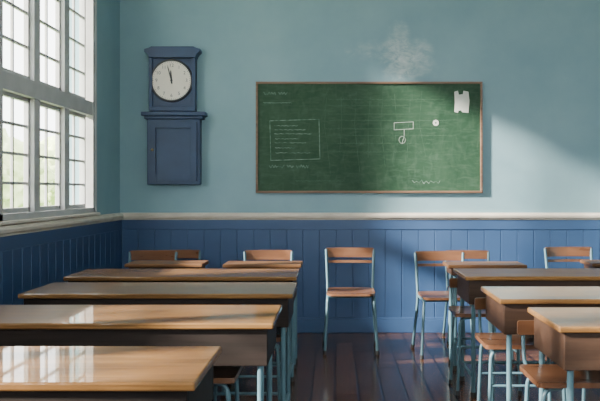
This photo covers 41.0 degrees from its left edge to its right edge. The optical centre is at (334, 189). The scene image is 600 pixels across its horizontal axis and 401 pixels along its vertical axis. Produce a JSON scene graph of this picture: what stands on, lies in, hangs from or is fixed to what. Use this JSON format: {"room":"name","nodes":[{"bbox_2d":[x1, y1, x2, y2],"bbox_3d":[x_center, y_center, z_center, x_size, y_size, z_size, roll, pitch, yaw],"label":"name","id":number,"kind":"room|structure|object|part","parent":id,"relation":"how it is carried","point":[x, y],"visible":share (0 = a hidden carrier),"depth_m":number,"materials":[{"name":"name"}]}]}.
{"room":"classroom","nodes":[
{"label":"classroom","id":0,"kind":"room"},
{"bbox_2d":[70,0,119,214],"bbox_3d":[-2.035,-0.545,2.500,0.200,3.850,9.400,0,0,0],"label":"wall","id":1,"kind":"structure","parent":0,"point":[108,11],"depth_m":6.78,"materials":[{"name":"teal paint"}]},
{"bbox_2d":[0,220,121,304],"bbox_3d":[-1.923,0.770,2.500,0.024,1.020,9.400,0,0,0],"label":"wainscot","id":2,"kind":"structure","parent":1,"relation":"attached to","point":[28,261],"depth_m":5.43,"materials":[{"name":"blue paint"}]},
{"bbox_2d":[0,0,123,236],"bbox_3d":[-1.961,-1.046,2.500,0.148,2.628,9.400,0,0,0],"label":"window","id":3,"kind":"structure","parent":1,"relation":"in","point":[27,88],"depth_m":5.62,"materials":[{"name":"paint"}]},
{"bbox_3d":[-1.925,0.191,5.500,0.060,0.022,1.940,0,0,0],"label":"sill","id":4,"kind":"part","parent":3,"relation":"part of","materials":[{"name":"beige paint"}]},
{"bbox_3d":[-1.926,-1.091,5.500,0.018,2.538,1.940,0,0,0],"label":"casing","id":5,"kind":"part","parent":3,"relation":"part of","materials":[{"name":"paint"}]},
{"bbox_2d":[120,0,599,212],"bbox_3d":[0.733,-0.545,7.300,5.735,3.850,0.200,0,0,0],"label":"wall","id":6,"kind":"structure","parent":0,"point":[537,62],"depth_m":7.20,"materials":[{"name":"teal paint"}]},
{"bbox_2d":[141,46,207,184],"bbox_3d":[-1.429,-0.660,7.128,0.568,1.222,0.145,0,0,0],"label":"wall clock","id":7,"kind":"object","parent":6,"relation":"attached to","point":[174,123],"visible":1,"depth_m":7.10,"materials":[{"name":"blue paint"}]},
{"bbox_2d":[152,61,190,99],"bbox_3d":[-1.453,-0.973,7.119,0.356,0.356,0.019,0,0,0],"label":"clock face","id":8,"kind":"object","parent":7,"relation":"on","point":[171,80],"depth_m":7.11,"materials":[{"name":"ceramic"}]},
{"bbox_3d":[-1.442,-1.222,7.138,0.493,0.098,0.125,0,0,0],"label":"crown","id":9,"kind":"part","parent":7,"relation":"part of","materials":[{"name":"blue paint"}]},
{"bbox_3d":[-1.446,-0.955,7.148,0.413,0.507,0.104,0,0,0],"label":"case moulding","id":10,"kind":"part","parent":7,"relation":"part of","materials":[{"name":"blue paint"}]},
{"bbox_3d":[-1.433,-0.342,7.089,0.417,0.524,0.022,0,0,0],"label":"cabinet door","id":11,"kind":"part","parent":7,"relation":"part of","materials":[{"name":"blue paint"}]},
{"bbox_2d":[141,112,207,119],"bbox_3d":[-1.429,-0.661,7.128,0.568,0.062,0.145,0,0,0],"label":"ledge","id":12,"kind":"object","parent":7,"relation":"attached to","point":[147,115],"depth_m":7.06,"materials":[{"name":"blue paint"}]},
{"bbox_2d":[122,220,599,317],"bbox_3d":[0.743,0.770,7.188,5.315,1.020,0.024,0,0,0],"label":"wainscot","id":13,"kind":"structure","parent":6,"relation":"attached to","point":[395,243],"depth_m":7.18,"materials":[{"name":"blue paint"}]},
{"bbox_2d":[122,213,599,219],"bbox_3d":[0.733,0.236,7.176,5.335,0.064,0.048,0,0,0],"label":"chair rail","id":14,"kind":"object","parent":6,"relation":"attached to","point":[127,216],"visible":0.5,"depth_m":7.16,"materials":[{"name":"beige paint"}]},
{"bbox_2d":[256,82,482,192],"bbox_3d":[0.306,-0.472,7.184,2.034,0.999,0.032,0,0,0],"label":"chalkboard","id":15,"kind":"object","parent":6,"relation":"attached to","point":[312,137],"visible":1,"depth_m":7.18,"materials":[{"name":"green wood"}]},
{"bbox_2d":[454,91,468,112],"bbox_3d":[1.139,-0.792,7.179,0.135,0.198,0.002,0,0,0],"label":"paper note","id":16,"kind":"object","parent":15,"relation":"attached to","point":[461,101],"visible":1,"depth_m":7.18,"materials":[{"name":"white paper"}]},
{"bbox_2d":[297,317,501,332],"bbox_3d":[0.748,1.212,7.183,5.305,0.135,0.035,0,0,0],"label":"baseboard","id":17,"kind":"structure","parent":6,"relation":"attached to","point":[304,325],"depth_m":7.17,"materials":[{"name":"blue paint"}]},
{"bbox_2d":[212,333,599,400],"bbox_3d":[0.733,1.330,2.500,5.335,0.100,9.400,0,0,0],"label":"floor","id":18,"kind":"structure","parent":0,"point":[351,369],"depth_m":5.58,"materials":[{"name":"brown wood"}]},
{"bbox_2d":[0,346,221,400],"bbox_3d":[-1.135,0.905,2.460,1.500,0.750,0.520,0,0,0],"label":"school desk","id":19,"kind":"object","parent":18,"relation":"on","point":[27,373],"visible":1,"depth_m":2.35,"materials":[{"name":"brown wood"}]},
{"bbox_2d":[0,305,281,400],"bbox_3d":[-0.995,0.905,3.440,1.500,0.750,0.520,0,0,0],"label":"school desk","id":20,"kind":"object","parent":18,"relation":"on","point":[245,334],"visible":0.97,"depth_m":3.20,"materials":[{"name":"brown wood"}]},
{"bbox_3d":[-0.300,0.986,3.225,0.027,0.561,0.027,0,0,0],"label":"leg","id":21,"kind":"part","parent":20,"relation":"part of","materials":[{"name":"teal metal"}]},
{"bbox_3d":[-0.300,0.986,3.655,0.027,0.561,0.027,0,0,0],"label":"leg","id":22,"kind":"part","parent":20,"relation":"part of","materials":[{"name":"teal metal"}]},
{"bbox_2d":[128,250,177,267],"bbox_3d":[-1.498,0.889,6.340,0.454,0.790,0.466,0,0,5],"label":"chair","id":23,"kind":"object","parent":18,"relation":"on","point":[133,254],"visible":0.16,"depth_m":6.54,"materials":[{"name":"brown wood"}]},
{"bbox_3d":[-1.678,0.887,6.531,0.028,0.767,0.107,0,0,-15],"label":"leg","id":24,"kind":"part","parent":23,"relation":"part of","materials":[{"name":"teal metal"}]},
{"bbox_3d":[-1.483,0.533,6.535,0.402,0.078,0.043,0,0,5],"label":"backrest","id":25,"kind":"part","parent":23,"relation":"part of","materials":[{"name":"brown wood"}]},
{"bbox_2d":[18,282,297,400],"bbox_3d":[-0.917,0.905,4.340,1.405,0.750,0.520,0,0,0],"label":"school desk","id":26,"kind":"object","parent":18,"relation":"on","point":[55,293],"visible":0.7,"depth_m":4.11,"materials":[{"name":"brown wood"}]},
{"bbox_3d":[-0.267,0.986,4.125,0.025,0.561,0.027,0,0,0],"label":"leg","id":27,"kind":"part","parent":26,"relation":"part of","materials":[{"name":"teal metal"}]},
{"bbox_3d":[-0.267,0.986,4.555,0.025,0.561,0.027,0,0,0],"label":"leg","id":28,"kind":"part","parent":26,"relation":"part of","materials":[{"name":"teal metal"}]},
{"bbox_2d":[124,260,208,268],"bbox_3d":[-1.230,0.905,5.880,0.560,0.750,0.300,0,0,0],"label":"school desk","id":29,"kind":"object","parent":18,"relation":"on","point":[137,264],"visible":0.2,"depth_m":5.75,"materials":[{"name":"brown wood"}]},
{"bbox_2d":[63,269,299,397],"bbox_3d":[-0.948,0.905,5.140,1.425,0.750,0.520,0,0,0],"label":"school desk","id":30,"kind":"object","parent":18,"relation":"on","point":[89,275],"visible":0.4,"depth_m":4.99,"materials":[{"name":"brown wood"}]},
{"bbox_3d":[-0.287,0.986,5.355,0.026,0.561,0.027,0,0,0],"label":"leg","id":31,"kind":"part","parent":30,"relation":"part of","materials":[{"name":"teal metal"}]},
{"bbox_2d":[170,250,200,259],"bbox_3d":[-1.361,0.905,6.840,0.436,0.758,0.447,0,0,-3],"label":"chair","id":32,"kind":"object","parent":18,"relation":"on","point":[181,253],"visible":0.16,"depth_m":7.03,"materials":[{"name":"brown wood"}]},
{"bbox_2d":[213,366,243,400],"bbox_3d":[-0.620,0.942,3.532,0.420,0.678,0.524,0,0,0],"label":"chair","id":33,"kind":"object","parent":18,"relation":"on","point":[222,375],"visible":0.16,"depth_m":3.35,"materials":[{"name":"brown wood"}]},
{"bbox_3d":[-0.467,1.030,3.309,0.111,0.478,0.030,0,0,18],"label":"leg","id":34,"kind":"part","parent":33,"relation":"part of","materials":[{"name":"teal metal"}]},
{"bbox_3d":[-0.620,0.784,3.440,0.420,0.030,0.340,0,0,0],"label":"seat","id":35,"kind":"part","parent":33,"relation":"part of","materials":[{"name":"brown wood"}]},
{"bbox_3d":[-0.467,1.030,3.571,0.111,0.478,0.030,0,0,-18],"label":"leg","id":36,"kind":"part","parent":33,"relation":"part of","materials":[{"name":"teal metal"}]},
{"bbox_2d":[214,327,286,400],"bbox_3d":[-0.480,0.942,4.432,0.420,0.678,0.524,0,0,0],"label":"chair","id":37,"kind":"object","parent":18,"relation":"on","point":[278,329],"visible":0.1,"depth_m":4.20,"materials":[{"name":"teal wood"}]},
{"bbox_3d":[-0.633,1.030,4.471,0.111,0.478,0.030,0,0,18],"label":"leg","id":38,"kind":"part","parent":37,"relation":"part of","materials":[{"name":"teal metal"}]},
{"bbox_3d":[-0.327,1.030,4.209,0.111,0.478,0.030,0,0,18],"label":"leg","id":39,"kind":"part","parent":37,"relation":"part of","materials":[{"name":"teal metal"}]},
{"bbox_3d":[-0.480,0.784,4.340,0.420,0.030,0.340,0,0,0],"label":"seat","id":40,"kind":"part","parent":37,"relation":"part of","materials":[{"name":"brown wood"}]},
{"bbox_2d":[223,261,302,368],"bbox_3d":[-0.520,0.905,5.840,0.560,0.750,0.300,0,0,0],"label":"school desk","id":41,"kind":"object","parent":18,"relation":"on","point":[230,264],"visible":0.41,"depth_m":5.72,"materials":[{"name":"brown wood"}]},
{"bbox_3d":[-0.295,0.935,5.735,0.027,0.661,0.027,0,0,0],"label":"leg","id":42,"kind":"part","parent":41,"relation":"part of","materials":[{"name":"teal metal"}]},
{"bbox_3d":[-0.295,0.935,5.945,0.027,0.661,0.027,0,0,0],"label":"leg","id":43,"kind":"part","parent":41,"relation":"part of","materials":[{"name":"teal metal"}]},
{"bbox_2d":[243,250,292,260],"bbox_3d":[-0.541,0.889,6.380,0.454,0.790,0.466,0,0,-2],"label":"chair","id":44,"kind":"object","parent":18,"relation":"on","point":[248,254],"visible":0.25,"depth_m":6.58,"materials":[{"name":"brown wood"}]},
{"bbox_2d":[322,247,378,354],"bbox_3d":[0.125,0.881,6.441,0.464,0.806,0.475,0,0,0],"label":"chair","id":45,"kind":"object","parent":18,"relation":"on","point":[332,292],"visible":1,"depth_m":6.58,"materials":[{"name":"brown wood"}]},
{"bbox_3d":[-0.073,0.879,6.620,0.028,0.782,0.109,0,0,-19],"label":"leg","id":46,"kind":"part","parent":45,"relation":"part of","materials":[{"name":"metal"}]},
{"bbox_3d":[0.125,0.518,6.640,0.410,0.080,0.044,0,0,0],"label":"backrest","id":47,"kind":"part","parent":45,"relation":"part of","materials":[{"name":"brown wood"}]},
{"bbox_3d":[0.125,0.592,6.630,0.390,0.022,0.040,0,0,0],"label":"backrest rail","id":48,"kind":"part","parent":45,"relation":"part of","materials":[{"name":"brown wood"}]},
{"bbox_3d":[0.125,0.818,6.410,0.380,0.030,0.380,0,0,0],"label":"seat","id":49,"kind":"part","parent":45,"relation":"part of","materials":[{"name":"brown wood"}]},
{"bbox_3d":[0.323,0.879,6.620,0.028,0.782,0.109,0,0,19],"label":"leg","id":50,"kind":"part","parent":45,"relation":"part of","materials":[{"name":"teal metal"}]},
{"bbox_2d":[411,251,476,358],"bbox_3d":[0.849,0.889,6.280,0.454,0.790,0.466,0,0,-2],"label":"chair","id":51,"kind":"object","parent":18,"relation":"on","point":[425,296],"visible":0.62,"depth_m":6.43,"materials":[{"name":"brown wood"}]},
{"bbox_3d":[0.648,0.887,6.448,0.028,0.767,0.107,0,0,-22],"label":"leg","id":52,"kind":"part","parent":51,"relation":"part of","materials":[{"name":"teal metal"}]},
{"bbox_3d":[0.842,0.606,6.466,0.382,0.022,0.039,0,0,-2],"label":"backrest rail","id":53,"kind":"part","parent":51,"relation":"part of","materials":[{"name":"brown wood"}]},
{"bbox_3d":[0.850,0.827,6.250,0.372,0.029,0.372,0,0,-2],"label":"seat","id":54,"kind":"part","parent":51,"relation":"part of","materials":[{"name":"brown wood"}]},
{"bbox_3d":[0.841,0.533,6.475,0.402,0.078,0.043,0,0,-2],"label":"backrest","id":55,"kind":"part","parent":51,"relation":"part of","materials":[{"name":"brown wood"}]},
{"bbox_3d":[1.036,0.887,6.463,0.028,0.767,0.107,0,0,17],"label":"leg","id":56,"kind":"part","parent":51,"relation":"part of","materials":[{"name":"teal metal"}]},
{"bbox_2d":[442,250,495,344],"bbox_3d":[1.141,0.905,6.800,0.436,0.758,0.447,0,0,3],"label":"chair","id":57,"kind":"object","parent":18,"relation":"on","point":[468,254],"visible":0.25,"depth_m":6.97,"materials":[{"name":"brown wood"}]},
{"bbox_3d":[0.966,0.903,6.979,0.027,0.735,0.103,0,0,-16],"label":"leg","id":58,"kind":"part","parent":57,"relation":"part of","materials":[{"name":"teal metal"}]},
{"bbox_3d":[1.152,0.564,6.986,0.385,0.075,0.041,0,0,3],"label":"backrest","id":59,"kind":"part","parent":57,"relation":"part of","materials":[{"name":"brown wood"}]},
{"bbox_3d":[1.337,0.903,6.956,0.027,0.735,0.103,0,0,23],"label":"leg","id":60,"kind":"part","parent":57,"relation":"part of","materials":[{"name":"teal metal"}]},
{"bbox_2d":[448,278,521,395],"bbox_3d":[0.960,0.942,5.232,0.420,0.678,0.524,0,0,0],"label":"chair","id":61,"kind":"object","parent":18,"relation":"on","point":[457,311],"visible":0.42,"depth_m":5.06,"materials":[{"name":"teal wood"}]},
{"bbox_3d":[0.807,1.030,5.271,0.111,0.478,0.030,0,0,18],"label":"leg","id":62,"kind":"part","parent":61,"relation":"part of","materials":[{"name":"teal metal"}]},
{"bbox_3d":[0.960,0.635,5.474,0.360,0.065,0.032,0,0,0],"label":"backrest","id":63,"kind":"part","parent":61,"relation":"part of","materials":[{"name":"brown wood"}]},
{"bbox_3d":[0.807,1.030,5.009,0.111,0.478,0.030,0,0,-18],"label":"leg","id":64,"kind":"part","parent":61,"relation":"part of","materials":[{"name":"teal metal"}]},
{"bbox_3d":[0.960,0.784,5.140,0.420,0.030,0.340,0,0,0],"label":"seat","id":65,"kind":"part","parent":61,"relation":"part of","materials":[{"name":"brown wood"}]},
{"bbox_3d":[1.113,1.030,5.009,0.111,0.478,0.030,0,0,18],"label":"leg","id":66,"kind":"part","parent":61,"relation":"part of","materials":[{"name":"teal metal"}]},
{"bbox_2d":[443,261,526,369],"bbox_3d":[1.080,0.905,5.800,0.560,0.750,0.300,0,0,0],"label":"school desk","id":67,"kind":"object","parent":18,"relation":"on","point":[450,265],"visible":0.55,"depth_m":5.69,"materials":[{"name":"brown wood"}]},
{"bbox_3d":[0.855,0.935,5.905,0.027,0.661,0.027,0,0,0],"label":"leg","id":68,"kind":"part","parent":67,"relation":"part of","materials":[{"name":"teal metal"}]},
{"bbox_3d":[0.855,0.935,5.695,0.027,0.661,0.027,0,0,0],"label":"leg","id":69,"kind":"part","parent":67,"relation":"part of","materials":[{"name":"teal metal"}]},
{"bbox_2d":[475,298,565,400],"bbox_3d":[0.960,0.942,4.232,0.420,0.678,0.524,0,0,0],"label":"chair","id":70,"kind":"object","parent":18,"relation":"on","point":[496,341],"visible":0.38,"depth_m":4.17,"materials":[{"name":"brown wood"}]},
{"bbox_3d":[0.807,1.030,4.271,0.111,0.478,0.030,0,0,18],"label":"leg","id":71,"kind":"part","parent":70,"relation":"part of","materials":[{"name":"teal metal"}]},
{"bbox_3d":[0.960,0.635,4.474,0.360,0.065,0.032,0,0,0],"label":"backrest","id":72,"kind":"part","parent":70,"relation":"part of","materials":[{"name":"brown wood"}]},
{"bbox_3d":[0.807,1.030,4.009,0.111,0.478,0.030,0,0,-18],"label":"leg","id":73,"kind":"part","parent":70,"relation":"part of","materials":[{"name":"teal metal"}]},
{"bbox_3d":[0.960,0.784,4.140,0.420,0.030,0.340,0,0,0],"label":"seat","id":74,"kind":"part","parent":70,"relation":"part of","materials":[{"name":"brown wood"}]},
{"bbox_3d":[1.113,1.030,4.271,0.111,0.478,0.030,0,0,-18],"label":"leg","id":75,"kind":"part","parent":70,"relation":"part of","materials":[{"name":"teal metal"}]},
{"bbox_3d":[1.113,1.030,4.009,0.111,0.478,0.030,0,0,18],"label":"leg","id":76,"kind":"part","parent":70,"relation":"part of","materials":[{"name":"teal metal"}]},
{"bbox_2d":[453,268,599,397],"bbox_3d":[1.550,0.905,5.160,1.500,0.750,0.520,0,0,0],"label":"school desk","id":77,"kind":"object","parent":18,"relation":"on","point":[470,281],"visible":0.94,"depth_m":4.94,"materials":[{"name":"brown wood"}]},
{"bbox_3d":[0.855,0.986,5.375,0.027,0.561,0.027,0,0,0],"label":"leg","id":78,"kind":"part","parent":77,"relation":"part of","materials":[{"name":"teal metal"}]},
{"bbox_3d":[0.855,0.986,4.945,0.027,0.561,0.027,0,0,0],"label":"leg","id":79,"kind":"part","parent":77,"relation":"part of","materials":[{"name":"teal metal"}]},
{"bbox_2d":[481,286,599,400],"bbox_3d":[1.550,0.905,4.140,1.500,0.750,0.520,0,0,0],"label":"school desk","id":80,"kind":"object","parent":18,"relation":"on","point":[505,305],"visible":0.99,"depth_m":3.94,"materials":[{"name":"brown wood"}]},
{"bbox_3d":[0.855,0.986,4.355,0.027,0.561,0.027,0,0,0],"label":"leg","id":81,"kind":"part","parent":80,"relation":"part of","materials":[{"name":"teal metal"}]},
{"bbox_3d":[0.855,0.986,3.925,0.027,0.561,0.027,0,0,0],"label":"leg","id":82,"kind":"part","parent":80,"relation":"part of","materials":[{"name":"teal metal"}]},
{"bbox_2d":[517,320,599,400],"bbox_3d":[1.020,0.942,3.452,0.420,0.678,0.524,0,0,0],"label":"chair","id":83,"kind":"object","parent":18,"relation":"on","point":[552,377],"visible":0.51,"depth_m":3.37,"materials":[{"name":"brown wood"}]},
{"bbox_3d":[1.020,0.635,3.694,0.360,0.065,0.032,0,0,0],"label":"backrest","id":84,"kind":"part","parent":83,"relation":"part of","materials":[{"name":"brown wood"}]},
{"bbox_3d":[0.867,1.030,3.491,0.111,0.478,0.030,0,0,18],"label":"leg","id":85,"kind":"part","parent":83,"relation":"part of","materials":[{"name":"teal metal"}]},
{"bbox_3d":[0.867,1.030,3.229,0.111,0.478,0.030,0,0,-18],"label":"leg","id":86,"kind":"part","parent":83,"relation":"part of","materials":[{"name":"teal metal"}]},
{"bbox_3d":[1.020,0.784,3.360,0.420,0.030,0.340,0,0,0],"label":"seat","id":87,"kind":"part","parent":83,"relation":"part of","materials":[{"name":"brown wood"}]},
{"bbox_2d":[528,307,599,400],"bbox_3d":[1.620,0.905,3.360,1.500,0.750,0.520,0,0,0],"label":"school desk","id":88,"kind":"object","parent":18,"relation":"on","point":[569,337],"visible":1,"depth_m":3.18,"materials":[{"name":"brown wood"}]},
{"bbox_3d":[0.925,0.986,3.575,0.027,0.561,0.027,0,0,0],"label":"leg","id":89,"kind":"part","parent":88,"relation":"part of","materials":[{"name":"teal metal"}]},
{"bbox_3d":[0.925,0.986,3.145,0.027,0.561,0.027,0,0,0],"label":"leg","id":90,"kind":"part","parent":88,"relation":"part of","materials":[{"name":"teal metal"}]},
{"bbox_2d":[544,247,592,267],"bbox_3d":[1.969,0.881,6.521,0.464,0.806,0.475,0,0,-4],"label":"chair","id":91,"kind":"object","parent":18,"relation":"on","point":[548,251],"visible":0.49,"depth_m":6.72,"materials":[{"name":"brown wood"}]},
{"bbox_3d":[1.758,0.879,6.686,0.028,0.782,0.109,0,0,-23],"label":"leg","id":92,"kind":"part","parent":91,"relation":"part of","materials":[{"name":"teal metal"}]},
{"bbox_3d":[1.955,0.518,6.720,0.410,0.080,0.044,0,0,-4],"label":"backrest","id":93,"kind":"part","parent":91,"relation":"part of","materials":[{"name":"brown wood"}]},
{"bbox_3d":[1.955,0.592,6.710,0.390,0.022,0.040,0,0,-4],"label":"backrest rail","id":94,"kind":"part","parent":91,"relation":"part of","materials":[{"name":"brown wood"}]},
{"bbox_3d":[2.154,0.879,6.713,0.028,0.782,0.109,0,0,15],"label":"leg","id":95,"kind":"part","parent":91,"relation":"part of","materials":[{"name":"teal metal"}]},
{"bbox_2d":[566,388,585,400],"bbox_3d":[1.430,0.942,4.232,0.420,0.678,0.524,0,0,0],"label":"chair","id":96,"kind":"object","parent":18,"relation":"on","point":[583,389],"visible":0.02,"depth_m":3.99,"materials":[{"name":"teal metal"}]},
{"bbox_3d":[1.277,1.030,4.009,0.111,0.478,0.030,0,0,-18],"label":"leg","id":97,"kind":"part","parent":96,"relation":"part of","materials":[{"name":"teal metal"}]},
{"bbox_2d":[580,260,599,267],"bbox_3d":[2.140,0.905,5.930,0.560,0.750,0.300,0,0,0],"label":"school desk","id":98,"kind":"object","parent":18,"relation":"on","point":[587,263],"visible":0.23,"depth_m":5.92,"materials":[{"name":"brown wood"}]},
{"label":"outside","id":99,"kind":"structure","parent":0,"visible":0},
{"bbox_3d":[-21.067,1.515,15.000,37.865,0.230,60.000,0,0,0],"label":"ground","id":100,"kind":"structure","parent":99,"visible":0},
{"bbox_2d":[3,128,54,207],"bbox_3d":[-8.682,-0.083,19.488,3.491,2.973,3.914,0,0,0],"label":"tree","id":101,"kind":"object","parent":100,"relation":"on","point":[18,145],"visible":0.3,"depth_m":18.89,"materials":[{"name":"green plant"}]},
{"bbox_2d":[40,136,54,205],"bbox_3d":[-9.586,-0.343,29.027,4.356,3.493,4.202,0,0,35],"label":"tree","id":102,"kind":"object","parent":100,"relation":"on","point":[51,140],"visible":0.02,"depth_m":27.34,"materials":[{"name":"green plant"}]}
]}

